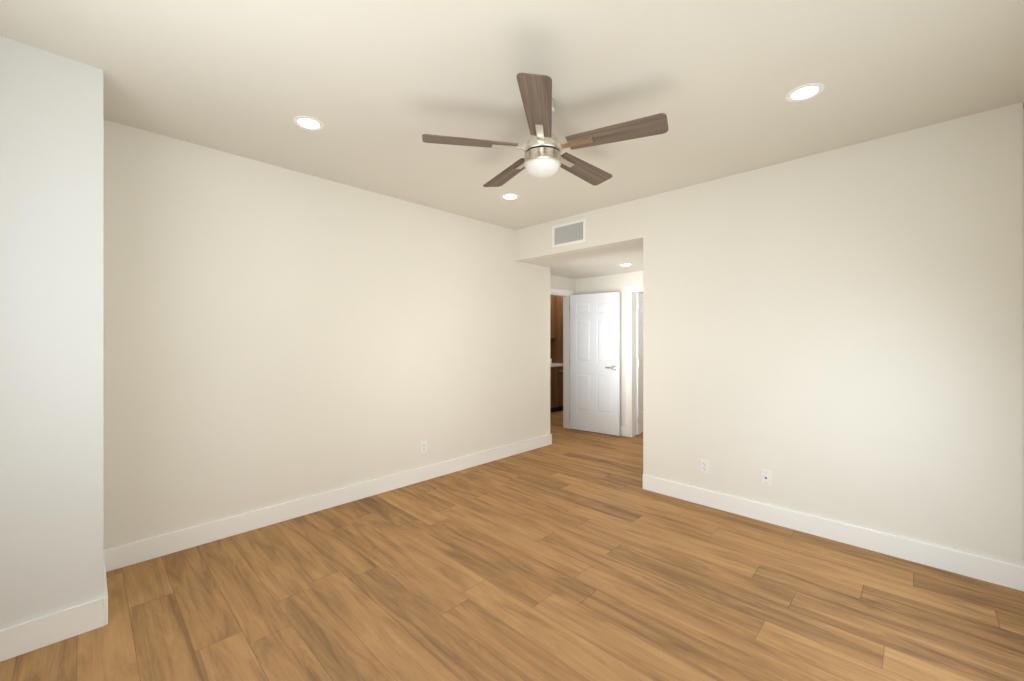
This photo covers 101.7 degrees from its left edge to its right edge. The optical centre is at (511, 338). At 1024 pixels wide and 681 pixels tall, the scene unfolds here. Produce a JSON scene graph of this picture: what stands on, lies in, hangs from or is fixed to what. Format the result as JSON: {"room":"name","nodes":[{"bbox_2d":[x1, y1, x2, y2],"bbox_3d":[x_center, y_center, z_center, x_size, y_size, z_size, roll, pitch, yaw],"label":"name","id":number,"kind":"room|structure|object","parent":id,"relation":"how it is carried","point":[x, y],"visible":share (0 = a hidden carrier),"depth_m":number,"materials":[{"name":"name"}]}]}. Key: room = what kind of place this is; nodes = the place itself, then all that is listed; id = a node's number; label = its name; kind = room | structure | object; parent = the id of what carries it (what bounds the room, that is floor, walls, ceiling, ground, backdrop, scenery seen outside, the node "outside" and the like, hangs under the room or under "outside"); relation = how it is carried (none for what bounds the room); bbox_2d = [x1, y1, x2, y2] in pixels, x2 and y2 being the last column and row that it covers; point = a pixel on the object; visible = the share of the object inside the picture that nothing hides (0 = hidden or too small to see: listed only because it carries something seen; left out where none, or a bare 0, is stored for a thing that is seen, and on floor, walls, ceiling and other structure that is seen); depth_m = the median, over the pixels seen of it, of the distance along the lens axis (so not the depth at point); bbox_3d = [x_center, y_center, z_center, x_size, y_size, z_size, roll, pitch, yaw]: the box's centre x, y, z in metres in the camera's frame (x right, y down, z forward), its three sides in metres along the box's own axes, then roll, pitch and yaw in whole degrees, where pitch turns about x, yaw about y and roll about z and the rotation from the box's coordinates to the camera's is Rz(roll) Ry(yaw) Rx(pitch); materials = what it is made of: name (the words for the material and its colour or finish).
{"room":"empty bedroom","nodes":[
{"label":"empty bedroom","id":0,"kind":"room"},
{"bbox_2d":[0,36,102,629],"bbox_3d":[-2.559,0.040,2.054,0.767,2.740,0.760,0,0,44],"label":"wall","id":1,"kind":"structure","parent":0,"point":[51,333],"depth_m":1.93,"materials":[{"name":"paint"}]},
{"bbox_2d":[0,550,107,661],"bbox_3d":[-2.462,1.343,2.055,0.666,0.135,0.656,0,0,44],"label":"baseboard","id":2,"kind":"structure","parent":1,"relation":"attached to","point":[33,634],"depth_m":1.93,"materials":[{"name":"paint"}]},
{"bbox_2d":[103,119,549,549],"bbox_3d":[-1.167,0.040,4.224,0.510,2.740,4.290,0,0,44],"label":"wall","id":3,"kind":"structure","parent":0,"point":[273,335],"depth_m":3.24,"materials":[{"name":"paint"}]},
{"bbox_2d":[104,434,551,571],"bbox_3d":[-1.002,1.343,4.085,0.119,0.135,4.290,0,0,44],"label":"baseboard","id":4,"kind":"structure","parent":3,"relation":"attached to","point":[121,556],"depth_m":3.24,"materials":[{"name":"paint"}]},
{"bbox_2d":[421,440,426,452],"bbox_3d":[-0.878,1.074,4.149,0.008,0.115,0.070,0,0,44],"label":"electrical outlet","id":5,"kind":"object","parent":3,"relation":"attached to","point":[423,446],"visible":1,"depth_m":4.14,"materials":[{"name":"white plastic"}]},
{"bbox_2d":[0,410,1023,680],"bbox_3d":[0.341,1.460,4.960,7.820,0.100,8.970,0,0,44],"label":"floor","id":6,"kind":"structure","parent":0,"point":[574,556],"depth_m":2.25,"materials":[{"name":"brown wood"}]},
{"bbox_2d":[550,295,553,411],"bbox_3d":[0.425,0.259,8.001,0.656,2.302,0.434,0,0,44],"label":"tall cabinet","id":7,"kind":"object","parent":6,"relation":"on","point":[551,297],"depth_m":8.32,"materials":[{"name":"brown wood"}]},
{"bbox_2d":[554,296,562,411],"bbox_3d":[0.728,0.259,8.311,0.656,2.302,0.433,0,0,44],"label":"tall cabinet","id":8,"kind":"object","parent":6,"relation":"on","point":[556,353],"depth_m":8.35,"materials":[{"name":"brown wood"}]},
{"bbox_2d":[0,0,1023,229],"bbox_3d":[0.341,-1.380,4.960,7.820,0.100,8.970,0,0,44],"label":"ceiling","id":9,"kind":"structure","parent":0,"point":[378,89],"depth_m":2.12,"materials":[{"name":"paint"}]},
{"bbox_2d":[293,116,323,130],"bbox_3d":[-1.253,-1.328,2.568,0.172,0.004,0.172,0,0,44],"label":"recessed light","id":10,"kind":"object","parent":9,"relation":"in","point":[309,123],"visible":1,"depth_m":2.56,"materials":[{"name":"paint"}]},
{"bbox_2d":[501,193,518,199],"bbox_3d":[-0.017,-1.328,3.891,0.172,0.004,0.172,0,0,44],"label":"recessed light","id":11,"kind":"object","parent":9,"relation":"in","point":[509,196],"visible":1,"depth_m":3.88,"materials":[{"name":"paint"}]},
{"bbox_2d":[422,73,667,186],"bbox_3d":[0.201,-1.121,2.372,1.286,0.418,1.232,0,0,44],"label":"fan","id":12,"kind":"object","parent":9,"relation":"hanging from","point":[542,147],"visible":1,"depth_m":2.22,"materials":[{"name":"brown wood"}]},
{"bbox_2d":[786,83,823,101],"bbox_3d":[1.580,-1.328,2.249,0.172,0.004,0.172,0,0,44],"label":"recessed light","id":13,"kind":"object","parent":9,"relation":"in","point":[809,91],"visible":1,"depth_m":2.24,"materials":[{"name":"paint"}]},
{"bbox_2d":[524,241,642,278],"bbox_3d":[1.867,-0.997,6.524,7.580,0.080,4.360,0,0,44],"label":"ceiling","id":14,"kind":"structure","parent":0,"point":[604,261],"depth_m":5.21,"materials":[{"name":"paint"}]},
{"bbox_2d":[550,275,642,294],"bbox_3d":[1.519,0.227,7.255,0.120,2.367,3.800,0,0,44],"label":"wall","id":15,"kind":"structure","parent":0,"point":[560,282],"depth_m":6.43,"materials":[{"name":"paint"}]},
{"bbox_2d":[550,288,572,428],"bbox_3d":[0.569,0.325,6.282,0.152,2.176,1.000,0,0,44],"label":"door frame","id":16,"kind":"structure","parent":15,"relation":"attached to","point":[564,294],"depth_m":6.57,"materials":[{"name":"paint"}]},
{"bbox_2d":[576,271,642,426],"bbox_3d":[1.754,0.227,6.019,2.184,2.367,0.120,0,0,44],"label":"wall","id":17,"kind":"structure","parent":0,"point":[608,283],"depth_m":6.09,"materials":[{"name":"paint"}]},
{"bbox_2d":[569,292,619,435],"bbox_3d":[1.236,0.358,6.274,0.821,2.082,0.139,0,0,38],"label":"bedroom door","id":18,"kind":"structure","parent":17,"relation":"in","point":[594,361],"depth_m":6.24,"materials":[{"name":"paint"}]},
{"bbox_2d":[626,285,642,436],"bbox_3d":[2.019,0.324,5.749,0.920,2.172,0.136,0,0,44],"label":"door frame","id":19,"kind":"structure","parent":17,"relation":"attached to","point":[631,291],"depth_m":5.99,"materials":[{"name":"paint"}]},
{"bbox_2d":[636,293,642,434],"bbox_3d":[2.022,0.358,6.377,0.139,2.082,0.748,0,0,33],"label":"door","id":20,"kind":"structure","parent":17,"relation":"in","point":[639,363],"depth_m":6.12,"materials":[{"name":"paint"}]},
{"bbox_2d":[620,426,625,435],"bbox_3d":[1.169,1.343,5.333,2.070,0.135,1.680,0,0,44],"label":"baseboard","id":21,"kind":"structure","parent":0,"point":[622,431],"depth_m":6.06,"materials":[{"name":"paint"}]},
{"bbox_2d":[515,102,1023,565],"bbox_3d":[1.583,0.040,3.741,4.100,2.740,0.220,0,0,44],"label":"wall","id":22,"kind":"structure","parent":0,"point":[837,335],"depth_m":2.85,"materials":[{"name":"paint"}]},
{"bbox_2d":[552,218,585,247],"bbox_3d":[0.614,-1.145,4.527,0.445,0.240,0.009,0,0,44],"label":"air vent","id":23,"kind":"object","parent":22,"relation":"in","point":[569,233],"visible":1,"depth_m":4.52,"materials":[{"name":"metal"}]},
{"bbox_2d":[700,459,708,473],"bbox_3d":[1.633,1.079,3.532,0.070,0.115,0.008,0,0,44],"label":"electrical outlet","id":24,"kind":"object","parent":22,"relation":"attached to","point":[704,465],"visible":1,"depth_m":3.53,"materials":[{"name":"white plastic"}]},
{"bbox_2d":[761,469,770,485],"bbox_3d":[1.958,1.070,3.211,0.070,0.115,0.015,0,0,44],"label":"outlet","id":25,"kind":"object","parent":22,"relation":"attached to","point":[765,477],"visible":1,"depth_m":3.21,"materials":[{"name":"white plastic"}]},
{"bbox_2d":[643,474,1023,590],"bbox_3d":[2.087,1.343,3.155,2.292,0.135,0.116,0,0,44],"label":"baseboard","id":26,"kind":"structure","parent":22,"relation":"attached to","point":[1002,573],"depth_m":2.82,"materials":[{"name":"paint"}]}
]}

